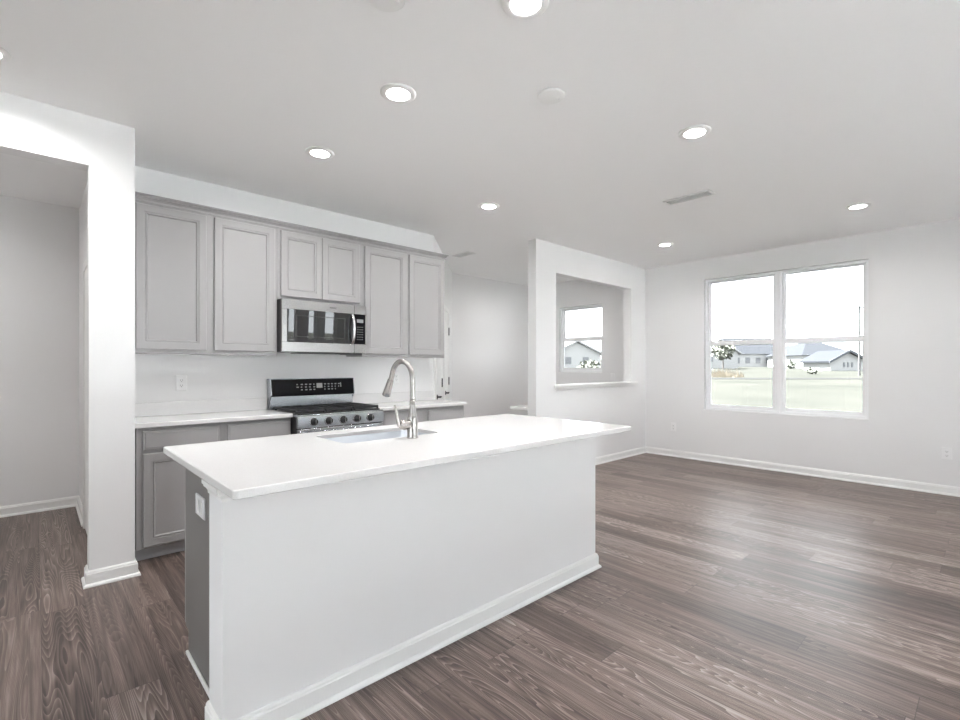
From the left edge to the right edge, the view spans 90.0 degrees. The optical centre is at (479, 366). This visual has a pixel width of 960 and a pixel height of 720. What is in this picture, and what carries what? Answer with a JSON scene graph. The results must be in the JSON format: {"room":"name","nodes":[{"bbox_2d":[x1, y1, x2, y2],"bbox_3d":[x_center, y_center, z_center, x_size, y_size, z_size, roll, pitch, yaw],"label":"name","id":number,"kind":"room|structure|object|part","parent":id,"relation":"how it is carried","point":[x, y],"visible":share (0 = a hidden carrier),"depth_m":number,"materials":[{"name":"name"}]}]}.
{"room":"open-plan kitchen","nodes":[
{"label":"open-plan kitchen","id":0,"kind":"room"},
{"bbox_2d":[0,195,78,505],"bbox_3d":[-4.551,-0.091,3.731,2.200,2.743,0.120,0,0,-43],"label":"wall","id":1,"kind":"structure","parent":0,"point":[39,241],"depth_m":4.25,"materials":[{"name":"white paint"}]},
{"bbox_2d":[0,496,82,526],"bbox_3d":[-3.813,1.234,2.935,2.200,0.091,2.050,0,0,-43],"label":"baseboard","id":2,"kind":"structure","parent":1,"relation":"attached to","point":[74,501],"depth_m":4.22,"materials":[{"name":"white paint"}]},
{"bbox_2d":[0,91,134,570],"bbox_3d":[-3.277,-0.091,1.953,3.051,2.744,0.120,0,0,-43],"label":"wall","id":3,"kind":"structure","parent":0,"point":[29,129],"depth_m":2.85,"materials":[{"name":"white paint"}]},
{"bbox_2d":[81,558,140,588],"bbox_3d":[-2.318,1.234,3.001,0.274,0.091,0.407,0,0,-43],"label":"baseboard","id":4,"kind":"structure","parent":3,"relation":"attached to","point":[101,576],"depth_m":2.85,"materials":[{"name":"white paint"}]},
{"bbox_2d":[79,182,86,504],"bbox_3d":[-2.951,-0.091,3.735,0.151,2.743,2.050,0,0,-43],"label":"wall","id":5,"kind":"structure","parent":0,"point":[83,205],"depth_m":4.21,"materials":[{"name":"white paint"}]},
{"bbox_2d":[83,257,86,532],"bbox_3d":[-2.834,0.232,3.481,0.020,2.096,0.964,0,0,-43],"label":"door","id":6,"kind":"structure","parent":5,"relation":"in","point":[85,261],"depth_m":3.72,"materials":[{"name":"white paint"}]},
{"bbox_2d":[135,166,433,409],"bbox_3d":[-1.586,-0.091,4.435,2.804,2.743,0.120,0,0,-43],"label":"wall","id":7,"kind":"structure","parent":0,"point":[209,377],"depth_m":4.06,"materials":[{"name":"white paint"}]},
{"bbox_2d":[176,375,186,390],"bbox_3d":[-2.295,0.125,3.689,0.074,0.120,0.007,0,0,-43],"label":"wall outlet","id":8,"kind":"object","parent":7,"relation":"attached to","point":[181,380],"visible":1,"depth_m":3.69,"materials":[{"name":"white plastic"}]},
{"bbox_2d":[135,398,266,416],"bbox_3d":[-2.198,0.316,3.773,1.002,0.100,0.015,0,0,-43],"label":"backsplash","id":9,"kind":"structure","parent":7,"relation":"attached to","point":[227,405],"depth_m":3.76,"materials":[{"name":"white tile"}]},
{"bbox_2d":[135,201,276,355],"bbox_3d":[-2.099,-0.633,3.653,0.982,1.083,0.324,0,0,-43],"label":"upper cabinet","id":10,"kind":"object","parent":7,"relation":"attached to","point":[205,284],"visible":0.88,"depth_m":3.51,"materials":[{"name":"grey paint"}]},
{"bbox_3d":[-2.168,-0.614,3.383,0.426,0.988,0.020,0,0,-43],"label":"door","id":11,"kind":"part","parent":10,"relation":"part of","materials":[{"name":"grey paint"}]},
{"bbox_3d":[-1.812,-0.614,3.712,0.439,0.988,0.020,0,0,-43],"label":"door","id":12,"kind":"part","parent":10,"relation":"part of","materials":[{"name":"grey paint"}]},
{"bbox_2d":[135,191,448,259],"bbox_3d":[-1.451,-1.150,4.248,2.742,0.052,0.334,0,0,-43],"label":"crown molding","id":13,"kind":"structure","parent":7,"relation":"attached to","point":[142,197],"depth_m":3.85,"materials":[{"name":"grey paint"}]},
{"bbox_2d":[277,228,361,305],"bbox_3d":[-1.459,-0.864,4.247,0.760,0.623,0.324,0,0,-43],"label":"upper cabinet","id":14,"kind":"object","parent":7,"relation":"attached to","point":[310,267],"visible":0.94,"depth_m":4.09,"materials":[{"name":"grey paint"}]},
{"bbox_3d":[-1.490,-0.842,4.012,0.345,0.533,0.020,0,0,-43],"label":"door","id":15,"kind":"part","parent":14,"relation":"part of","materials":[{"name":"grey paint"}]},
{"bbox_2d":[277,299,365,354],"bbox_3d":[-1.417,-0.327,4.200,0.754,0.438,0.449,0,0,-43],"label":"microwave","id":16,"kind":"object","parent":14,"relation":"attached to","point":[303,327],"visible":0.98,"depth_m":4.04,"materials":[{"name":"silver metal"}]},
{"bbox_3d":[-1.337,-0.333,4.053,0.590,0.265,0.024,0,0,-43],"label":"door glass","id":17,"kind":"part","parent":16,"relation":"part of","materials":[{"name":"black glass"}]},
{"bbox_3d":[-1.112,-0.333,4.217,0.026,0.260,0.057,0,0,-43],"label":"handle","id":18,"kind":"part","parent":16,"relation":"part of","materials":[{"name":"silver metal"}]},
{"bbox_3d":[-1.081,-0.333,4.292,0.107,0.265,0.022,0,0,-43],"label":"keypad glass","id":19,"kind":"part","parent":16,"relation":"part of","materials":[{"name":"black glass"}]},
{"bbox_3d":[-1.075,-0.332,4.296,0.119,0.420,0.026,0,0,-43],"label":"control panel","id":20,"kind":"part","parent":16,"relation":"part of","materials":[{"name":"silver metal"}]},
{"bbox_3d":[-1.230,-0.842,4.253,0.356,0.533,0.020,0,0,-43],"label":"door","id":21,"kind":"part","parent":14,"relation":"part of","materials":[{"name":"grey paint"}]},
{"bbox_2d":[353,391,433,403],"bbox_3d":[-0.881,0.316,4.995,0.998,0.100,0.015,0,0,-43],"label":"backsplash","id":22,"kind":"structure","parent":7,"relation":"attached to","point":[366,398],"depth_m":4.96,"materials":[{"name":"white tile"}]},
{"bbox_2d":[346,244,443,357],"bbox_3d":[-0.826,-0.633,4.835,0.964,1.083,0.324,0,0,-43],"label":"upper cabinet","id":23,"kind":"object","parent":7,"relation":"attached to","point":[403,293],"visible":0.92,"depth_m":4.68,"materials":[{"name":"grey paint"}]},
{"bbox_3d":[-0.894,-0.614,4.564,0.451,0.988,0.020,0,0,-43],"label":"door","id":24,"kind":"part","parent":23,"relation":"part of","materials":[{"name":"grey paint"}]},
{"bbox_3d":[-0.541,-0.614,4.892,0.435,0.988,0.020,0,0,-43],"label":"door","id":25,"kind":"part","parent":23,"relation":"part of","materials":[{"name":"grey paint"}]},
{"bbox_2d":[393,372,398,383],"bbox_3d":[-0.874,0.115,5.007,0.074,0.120,0.007,0,0,-43],"label":"wall outlet","id":26,"kind":"object","parent":7,"relation":"attached to","point":[396,377],"visible":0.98,"depth_m":5.01,"materials":[{"name":"white plastic"}]},
{"bbox_2d":[434,237,451,400],"bbox_3d":[-0.527,-0.091,6.406,0.100,2.743,2.121,0,0,2],"label":"wall","id":27,"kind":"structure","parent":0,"point":[447,272],"depth_m":7.09,"materials":[{"name":"white paint"}]},
{"bbox_2d":[435,358,442,399],"bbox_3d":[-0.469,0.232,5.740,0.064,2.096,0.659,0,0,2],"label":"door","id":28,"kind":"structure","parent":27,"relation":"in","point":[438,361],"depth_m":5.69,"materials":[{"name":"white paint"}]},
{"bbox_2d":[443,304,449,399],"bbox_3d":[-0.437,0.232,6.582,0.064,2.096,0.624,0,0,2],"label":"door","id":29,"kind":"structure","parent":27,"relation":"in","point":[446,392],"depth_m":6.53,"materials":[{"name":"white paint"}]},
{"bbox_2d":[0,0,959,285],"bbox_3d":[0.966,-1.513,1.966,9.690,0.100,10.370,0,0,-43],"label":"ceiling","id":30,"kind":"structure","parent":0,"point":[813,110],"depth_m":2.76,"materials":[{"name":"white paint"}]},
{"bbox_2d":[0,47,11,61],"bbox_3d":[-2.284,-1.457,2.205,0.190,0.010,0.190,0,0,-43],"label":"recessed light","id":31,"kind":"object","parent":30,"relation":"in","point":[5,56],"visible":1,"depth_m":2.25,"materials":[{"name":"white paint"}]},
{"bbox_2d":[305,146,334,158],"bbox_3d":[-1.093,-1.457,3.279,0.190,0.010,0.190,0,0,-43],"label":"recessed light","id":32,"kind":"object","parent":30,"relation":"in","point":[317,152],"visible":1,"depth_m":3.26,"materials":[{"name":"white paint"}]},
{"bbox_2d":[369,0,405,11],"bbox_3d":[-0.369,-1.454,1.895,0.148,0.016,0.148,0,0,-43],"label":"smoke detector","id":33,"kind":"object","parent":30,"relation":"attached to","point":[383,5],"visible":1,"depth_m":1.92,"materials":[{"name":"white paint"}]},
{"bbox_2d":[380,83,415,103],"bbox_3d":[-0.437,-1.457,2.567,0.190,0.010,0.190,0,0,-43],"label":"recessed light","id":34,"kind":"object","parent":30,"relation":"in","point":[399,93],"visible":1,"depth_m":2.56,"materials":[{"name":"white paint"}]},
{"bbox_2d":[452,251,475,257],"bbox_3d":[-0.211,-1.458,6.242,0.140,0.009,0.320,0,0,-43],"label":"ceiling vent","id":35,"kind":"object","parent":30,"relation":"in","point":[467,253],"visible":1,"depth_m":6.24,"materials":[{"name":"white metal"}]},
{"bbox_2d":[479,202,498,209],"bbox_3d":[0.082,-1.457,4.368,0.190,0.010,0.190,0,0,-43],"label":"recessed light","id":36,"kind":"object","parent":30,"relation":"in","point":[486,206],"visible":1,"depth_m":4.36,"materials":[{"name":"white paint"}]},
{"bbox_2d":[502,0,548,19],"bbox_3d":[0.182,-1.457,1.926,0.190,0.010,0.190,0,0,-43],"label":"recessed light","id":37,"kind":"object","parent":30,"relation":"in","point":[516,9],"visible":1,"depth_m":1.95,"materials":[{"name":"white paint"}]},
{"bbox_2d":[537,87,564,103],"bbox_3d":[0.383,-1.454,2.585,0.148,0.016,0.148,0,0,-43],"label":"smoke detector","id":38,"kind":"object","parent":30,"relation":"attached to","point":[551,95],"visible":1,"depth_m":2.56,"materials":[{"name":"white paint"}]},
{"bbox_2d":[657,243,672,246],"bbox_3d":[2.214,-1.457,5.745,0.190,0.010,0.190,0,0,-43],"label":"recessed light","id":39,"kind":"object","parent":30,"relation":"in","point":[660,244],"visible":1,"depth_m":5.72,"materials":[{"name":"white paint"}]},
{"bbox_2d":[663,189,715,205],"bbox_3d":[1.801,-1.458,4.146,0.140,0.009,0.400,0,0,-43],"label":"ceiling vent","id":40,"kind":"object","parent":30,"relation":"in","point":[705,193],"visible":1,"depth_m":4.14,"materials":[{"name":"white metal"}]},
{"bbox_2d":[678,125,710,139],"bbox_3d":[1.337,-1.457,2.992,0.190,0.010,0.190,0,0,-43],"label":"recessed light","id":41,"kind":"object","parent":30,"relation":"in","point":[693,132],"visible":1,"depth_m":2.98,"materials":[{"name":"white paint"}]},
{"bbox_2d":[845,203,870,209],"bbox_3d":[3.441,-1.457,4.369,0.190,0.010,0.190,0,0,-43],"label":"recessed light","id":42,"kind":"object","parent":30,"relation":"in","point":[858,205],"visible":1,"depth_m":4.36,"materials":[{"name":"white paint"}]},
{"bbox_2d":[0,453,959,719],"bbox_3d":[0.966,1.330,1.966,9.690,0.100,10.370,0,0,-43],"label":"floor","id":43,"kind":"structure","parent":0,"point":[720,591],"depth_m":2.35,"materials":[{"name":"brown wood"}]},
{"bbox_2d":[135,417,290,560],"bbox_3d":[-2.014,0.838,3.613,0.998,0.882,0.498,0,0,-43],"label":"base cabinet","id":44,"kind":"object","parent":43,"relation":"on","point":[160,481],"visible":0.42,"depth_m":3.21,"materials":[{"name":"grey paint"}]},
{"bbox_3d":[-2.026,0.873,3.276,0.453,0.610,0.020,0,0,-43],"label":"door","id":45,"kind":"part","parent":44,"relation":"part of","materials":[{"name":"grey paint"}]},
{"bbox_3d":[-2.026,0.482,3.276,0.453,0.125,0.020,0,0,-43],"label":"drawer","id":46,"kind":"part","parent":44,"relation":"part of","materials":[{"name":"grey paint"}]},
{"bbox_2d":[135,398,292,428],"bbox_3d":[-2.017,0.331,3.598,1.029,0.130,0.519,0,0,-43],"label":"countertop","id":47,"kind":"structure","parent":44,"relation":"on","point":[156,414],"depth_m":3.63,"materials":[{"name":"white stone"}]},
{"bbox_3d":[-1.659,0.482,3.616,0.445,0.125,0.020,0,0,-43],"label":"drawer","id":48,"kind":"part","parent":44,"relation":"part of","materials":[{"name":"grey paint"}]},
{"bbox_2d":[267,377,383,433],"bbox_3d":[-1.319,0.686,4.149,0.784,1.164,0.650,0,0,-43],"label":"gas range","id":49,"kind":"object","parent":43,"relation":"on","point":[315,404],"visible":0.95,"depth_m":4.13,"materials":[{"name":"silver metal"}]},
{"bbox_3d":[-1.298,0.434,3.770,0.058,0.058,0.038,0,0,-43],"label":"knob","id":50,"kind":"part","parent":49,"relation":"part of","materials":[{"name":"black plastic"}]},
{"bbox_2d":[276,407,379,414],"bbox_3d":[-1.321,0.372,4.169,0.748,0.008,0.470,0,0,-43],"label":"cooktop","id":51,"kind":"object","parent":49,"relation":"in","point":[299,410],"depth_m":3.97,"materials":[{"name":"black metal"}]},
{"bbox_3d":[-1.206,0.434,3.855,0.058,0.058,0.038,0,0,-43],"label":"knob","id":52,"kind":"part","parent":49,"relation":"part of","materials":[{"name":"black plastic"}]},
{"bbox_3d":[-1.138,0.781,3.971,0.754,0.587,0.027,0,0,-43],"label":"oven door","id":53,"kind":"part","parent":49,"relation":"part of","materials":[{"name":"silver metal"}]},
{"bbox_3d":[-1.115,0.434,3.940,0.058,0.058,0.038,0,0,-43],"label":"knob","id":54,"kind":"part","parent":49,"relation":"part of","materials":[{"name":"black plastic"}]},
{"bbox_3d":[-1.023,0.434,4.025,0.058,0.058,0.038,0,0,-43],"label":"knob","id":55,"kind":"part","parent":49,"relation":"part of","materials":[{"name":"black plastic"}]},
{"bbox_3d":[-0.931,0.434,4.110,0.058,0.058,0.038,0,0,-43],"label":"knob","id":56,"kind":"part","parent":49,"relation":"part of","materials":[{"name":"black plastic"}]},
{"bbox_2d":[185,437,601,719],"bbox_3d":[-0.316,0.838,2.605,2.222,0.882,0.816,0,0,-43],"label":"kitchen island","id":57,"kind":"object","parent":43,"relation":"on","point":[298,601],"visible":0.77,"depth_m":1.99,"materials":[{"name":"white paint"}]},
{"bbox_3d":[-1.153,0.873,2.371,0.526,0.585,0.020,0,0,-43],"label":"door","id":58,"kind":"part","parent":57,"relation":"part of","materials":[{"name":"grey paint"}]},
{"bbox_3d":[-1.121,1.269,1.939,0.012,0.018,0.542,0,0,-43],"label":"shoe moulding","id":59,"kind":"part","parent":57,"relation":"part of","materials":[{"name":"white paint"}]},
{"bbox_3d":[-1.133,0.838,1.966,0.006,0.881,0.599,0,0,-43],"label":"panel","id":60,"kind":"part","parent":57,"relation":"part of","materials":[{"name":"grey wood"}]},
{"bbox_2d":[195,493,204,520],"bbox_3d":[-1.153,0.575,1.975,0.008,0.086,0.140,0,0,-43],"label":"outlet","id":61,"kind":"object","parent":57,"relation":"attached to","point":[199,500],"visible":1,"depth_m":1.96,"materials":[{"name":"white plastic"}]},
{"bbox_3d":[-0.902,0.423,1.641,0.046,0.050,0.191,0,0,-43],"label":"cap moulding","id":62,"kind":"part","parent":57,"relation":"part of","materials":[{"name":"white paint"}]},
{"bbox_2d":[163,414,630,499],"bbox_3d":[-0.257,0.381,2.582,2.275,0.030,1.065,0,0,-43],"label":"island countertop","id":63,"kind":"structure","parent":57,"relation":"on","point":[251,467],"depth_m":2.10,"materials":[{"name":"white stone"}]},
{"bbox_2d":[325,430,426,442],"bbox_3d":[-0.548,0.491,2.609,0.579,0.210,0.351,0,0,-43],"label":"sink","id":64,"kind":"object","parent":63,"relation":"in","point":[402,433],"visible":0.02,"depth_m":2.77,"materials":[{"name":"grey metal"}]},
{"bbox_2d":[382,359,418,438],"bbox_3d":[-0.458,0.162,2.530,0.140,0.408,0.303,0,0,-43],"label":"faucet","id":65,"kind":"object","parent":63,"relation":"on","point":[410,424],"visible":1,"depth_m":2.46,"materials":[{"name":"silver metal"}]},
{"bbox_3d":[-0.408,0.253,2.410,0.050,0.123,0.022,0,0,-43],"label":"lever","id":66,"kind":"part","parent":65,"relation":"part of","materials":[{"name":"silver metal"}]},
{"bbox_3d":[-0.416,0.077,2.543,0.027,0.238,0.234,0,0,-43],"label":"spout","id":67,"kind":"part","parent":65,"relation":"part of","materials":[{"name":"silver metal"}]},
{"bbox_3d":[-0.105,1.234,2.377,2.222,0.091,0.194,0,0,-43],"label":"baseboard","id":68,"kind":"part","parent":57,"relation":"part of","materials":[{"name":"white paint"}]},
{"bbox_2d":[383,405,463,425],"bbox_3d":[-0.703,0.838,4.829,1.029,0.882,0.498,0,0,-43],"label":"base cabinet","id":69,"kind":"object","parent":43,"relation":"on","point":[445,412],"visible":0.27,"depth_m":4.69,"materials":[{"name":"grey paint"}]},
{"bbox_3d":[-0.713,0.482,4.494,0.430,0.125,0.020,0,0,-43],"label":"drawer","id":70,"kind":"part","parent":69,"relation":"part of","materials":[{"name":"grey paint"}]},
{"bbox_2d":[353,391,466,410],"bbox_3d":[-0.691,0.331,4.827,1.052,0.130,0.519,0,0,-43],"label":"countertop","id":71,"kind":"structure","parent":69,"relation":"on","point":[423,399],"depth_m":4.86,"materials":[{"name":"white stone"}]},
{"bbox_3d":[-0.344,0.482,4.836,0.443,0.125,0.020,0,0,-43],"label":"drawer","id":72,"kind":"part","parent":69,"relation":"part of","materials":[{"name":"grey paint"}]},
{"bbox_2d":[452,273,527,417],"bbox_3d":[0.232,-0.091,8.166,1.935,2.743,0.120,0,0,-43],"label":"wall","id":73,"kind":"structure","parent":0,"point":[490,317],"depth_m":8.00,"materials":[{"name":"white paint"}]},
{"bbox_2d":[528,239,644,457],"bbox_3d":[1.514,-0.091,6.368,2.499,2.743,0.120,0,0,-43],"label":"wall","id":74,"kind":"structure","parent":0,"point":[624,405],"depth_m":6.15,"materials":[{"name":"white paint"}]},
{"bbox_2d":[510,404,527,410],"bbox_3d":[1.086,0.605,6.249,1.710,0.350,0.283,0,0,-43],"label":"countertop","id":75,"kind":"structure","parent":74,"relation":"attached to","point":[520,407],"depth_m":5.70,"materials":[{"name":"white stone"}]},
{"bbox_2d":[554,382,637,389],"bbox_3d":[1.539,0.246,6.387,1.907,0.060,0.177,0,0,-43],"label":"trim ledge","id":76,"kind":"object","parent":74,"relation":"attached to","point":[599,384],"visible":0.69,"depth_m":6.20,"materials":[{"name":"white paint"}]},
{"bbox_2d":[595,446,645,464],"bbox_3d":[1.513,1.234,6.349,2.526,0.091,0.147,0,0,-43],"label":"baseboard","id":77,"kind":"structure","parent":74,"relation":"attached to","point":[624,454],"depth_m":6.66,"materials":[{"name":"white paint"}]},
{"bbox_2d":[556,218,959,486],"bbox_3d":[4.426,-0.091,5.176,0.150,2.743,9.970,0,0,-43],"label":"wall","id":78,"kind":"structure","parent":0,"point":[914,271],"depth_m":5.44,"materials":[{"name":"white paint"}]},
{"bbox_2d":[561,304,601,371],"bbox_3d":[1.733,-0.465,8.099,0.075,1.108,0.868,0,0,-43],"label":"window","id":79,"kind":"structure","parent":78,"relation":"in","point":[564,339],"depth_m":8.22,"materials":[{"name":"white plastic"}]},
{"bbox_3d":[1.724,-0.219,8.091,0.028,0.556,0.808,0,0,-43],"label":"sash","id":80,"kind":"part","parent":79,"relation":"part of","materials":[{"name":"white plastic"}]},
{"bbox_3d":[1.747,-0.711,8.112,0.028,0.556,0.808,0,0,-43],"label":"sash","id":81,"kind":"part","parent":79,"relation":"part of","materials":[{"name":"clear glass"}]},
{"bbox_2d":[671,423,675,431],"bbox_3d":[2.760,0.862,6.856,0.007,0.120,0.074,0,0,-43],"label":"wall outlet","id":82,"kind":"object","parent":78,"relation":"attached to","point":[673,425],"visible":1,"depth_m":6.85,"materials":[{"name":"white plastic"}]},
{"bbox_2d":[706,259,868,418],"bbox_3d":[3.716,-0.302,5.957,0.079,1.763,1.759,0,0,-43],"label":"window","id":83,"kind":"structure","parent":78,"relation":"in","point":[779,341],"depth_m":5.92,"materials":[{"name":"white plastic"}]},
{"bbox_3d":[3.406,0.101,6.277,0.028,0.896,0.810,0,0,-43],"label":"sash","id":84,"kind":"part","parent":83,"relation":"part of","materials":[{"name":"glass"}]},
{"bbox_3d":[3.429,-0.719,6.298,0.028,0.871,0.810,0,0,-43],"label":"sash","id":85,"kind":"part","parent":83,"relation":"part of","materials":[{"name":"clear glass"}]},
{"bbox_3d":[3.415,-0.302,6.285,0.075,1.763,0.870,0,0,-43],"label":"frame","id":86,"kind":"part","parent":83,"relation":"part of","materials":[{"name":"white plastic"}]},
{"bbox_3d":[4.034,-0.719,5.646,0.028,0.871,0.810,0,0,-43],"label":"sash","id":87,"kind":"part","parent":83,"relation":"part of","materials":[{"name":"clear glass"}]},
{"bbox_3d":[4.011,0.101,5.625,0.028,0.896,0.810,0,0,-43],"label":"sash","id":88,"kind":"part","parent":83,"relation":"part of","materials":[{"name":"glass"}]},
{"bbox_3d":[4.020,-0.302,5.633,0.075,1.763,0.870,0,0,-43],"label":"frame","id":89,"kind":"part","parent":83,"relation":"part of","materials":[{"name":"white plastic"}]},
{"bbox_2d":[646,446,959,496],"bbox_3d":[4.900,1.234,4.121,0.590,0.091,7.780,0,0,-43],"label":"baseboard","id":90,"kind":"structure","parent":78,"relation":"attached to","point":[859,478],"depth_m":5.58,"materials":[{"name":"white paint"}]},
{"bbox_2d":[942,447,951,459],"bbox_3d":[4.667,0.868,4.799,0.007,0.120,0.074,0,0,-43],"label":"wall outlet","id":91,"kind":"object","parent":78,"relation":"attached to","point":[946,452],"visible":1,"depth_m":4.80,"materials":[{"name":"white plastic"}]},
{"label":"outside","id":92,"kind":"structure","parent":0,"visible":0},
{"bbox_2d":[600,360,862,411],"bbox_3d":[3.728,-2.257,98.925,420.000,7.914,420.000,0,0,-43],"label":"ground","id":93,"kind":"structure","parent":92,"point":[813,394],"depth_m":24.46,"materials":[{"name":"green plant"}]},
{"bbox_2d":[565,341,600,367],"bbox_3d":[11.733,-1.200,65.920,7.300,4.520,8.800,0,0,-11],"label":"house","id":94,"kind":"structure","parent":93,"relation":"on","point":[576,352],"depth_m":62.03,"materials":[{"name":"grey"}]},
{"bbox_2d":[577,358,600,367],"bbox_3d":[9.178,0.134,40.015,3.136,1.663,1.552,0,0,-43],"label":"shrub","id":95,"kind":"object","parent":93,"relation":"on","point":[592,364],"visible":0.44,"depth_m":39.67,"materials":[{"name":"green plant"}]},
{"bbox_2d":[711,340,735,369],"bbox_3d":[33.398,-1.544,65.996,3.535,4.262,3.162,0,0,-43],"label":"tree","id":96,"kind":"object","parent":93,"relation":"on","point":[722,352],"visible":0.9,"depth_m":65.50,"materials":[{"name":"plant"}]},
{"bbox_2d":[711,338,741,368],"bbox_3d":[35.174,-1.700,76.449,7.000,5.120,9.800,0,0,-9],"label":"house","id":97,"kind":"structure","parent":93,"relation":"on","point":[715,363],"depth_m":72.15,"materials":[{"name":"grey"}]},
{"bbox_2d":[711,368,743,376],"bbox_3d":[21.615,0.425,41.913,2.602,0.982,4.910,0,0,31],"label":"grass","id":98,"kind":"structure","parent":93,"relation":"on","point":[728,373],"depth_m":40.65,"materials":[{"name":"brown plant"}]},
{"bbox_2d":[721,338,772,366],"bbox_3d":[48.645,-2.330,88.500,9.800,5.900,9.800,0,0,0],"label":"house","id":99,"kind":"structure","parent":93,"relation":"on","point":[752,355],"depth_m":84.00,"materials":[{"name":"grey"}]},
{"bbox_2d":[786,360,796,368],"bbox_3d":[45.351,-0.358,69.937,1.780,1.441,1.471,0,0,-43],"label":"shrub","id":100,"kind":"object","parent":93,"relation":"on","point":[790,365],"visible":0.94,"depth_m":69.73,"materials":[{"name":"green plant"}]},
{"bbox_2d":[767,343,843,367],"bbox_3d":[53.953,-1.780,78.500,9.200,5.200,9.800,0,0,0],"label":"house","id":101,"kind":"structure","parent":93,"relation":"on","point":[797,352],"depth_m":76.30,"materials":[{"name":"grey"}]},
{"bbox_2d":[806,367,817,373],"bbox_3d":[33.198,0.439,47.988,0.894,0.809,1.001,0,0,-43],"label":"shrub","id":102,"kind":"object","parent":93,"relation":"on","point":[810,370],"visible":0.88,"depth_m":47.88,"materials":[{"name":"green plant"}]},
{"bbox_2d":[799,350,862,370],"bbox_3d":[45.995,-0.520,62.470,5.260,3.240,5.860,0,0,0],"label":"house","id":103,"kind":"structure","parent":93,"relation":"on","point":[834,360],"depth_m":60.01,"materials":[{"name":"grey"}]},
{"bbox_2d":[854,296,862,375],"bbox_3d":[34.736,-2.580,43.998,0.792,7.800,0.179,0,0,-4],"label":"utility pole","id":104,"kind":"object","parent":93,"relation":"on","point":[858,307],"visible":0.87,"depth_m":43.95,"materials":[{"name":"grey"}]},
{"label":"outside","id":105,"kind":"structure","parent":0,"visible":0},
{"bbox_2d":[711,378,862,378],"bbox_3d":[5.000,0.961,37.700,130.000,0.106,1.800,0,0,0],"label":"road","id":106,"kind":"structure","parent":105,"point":[711,378],"depth_m":37.75,"materials":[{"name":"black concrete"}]}
]}

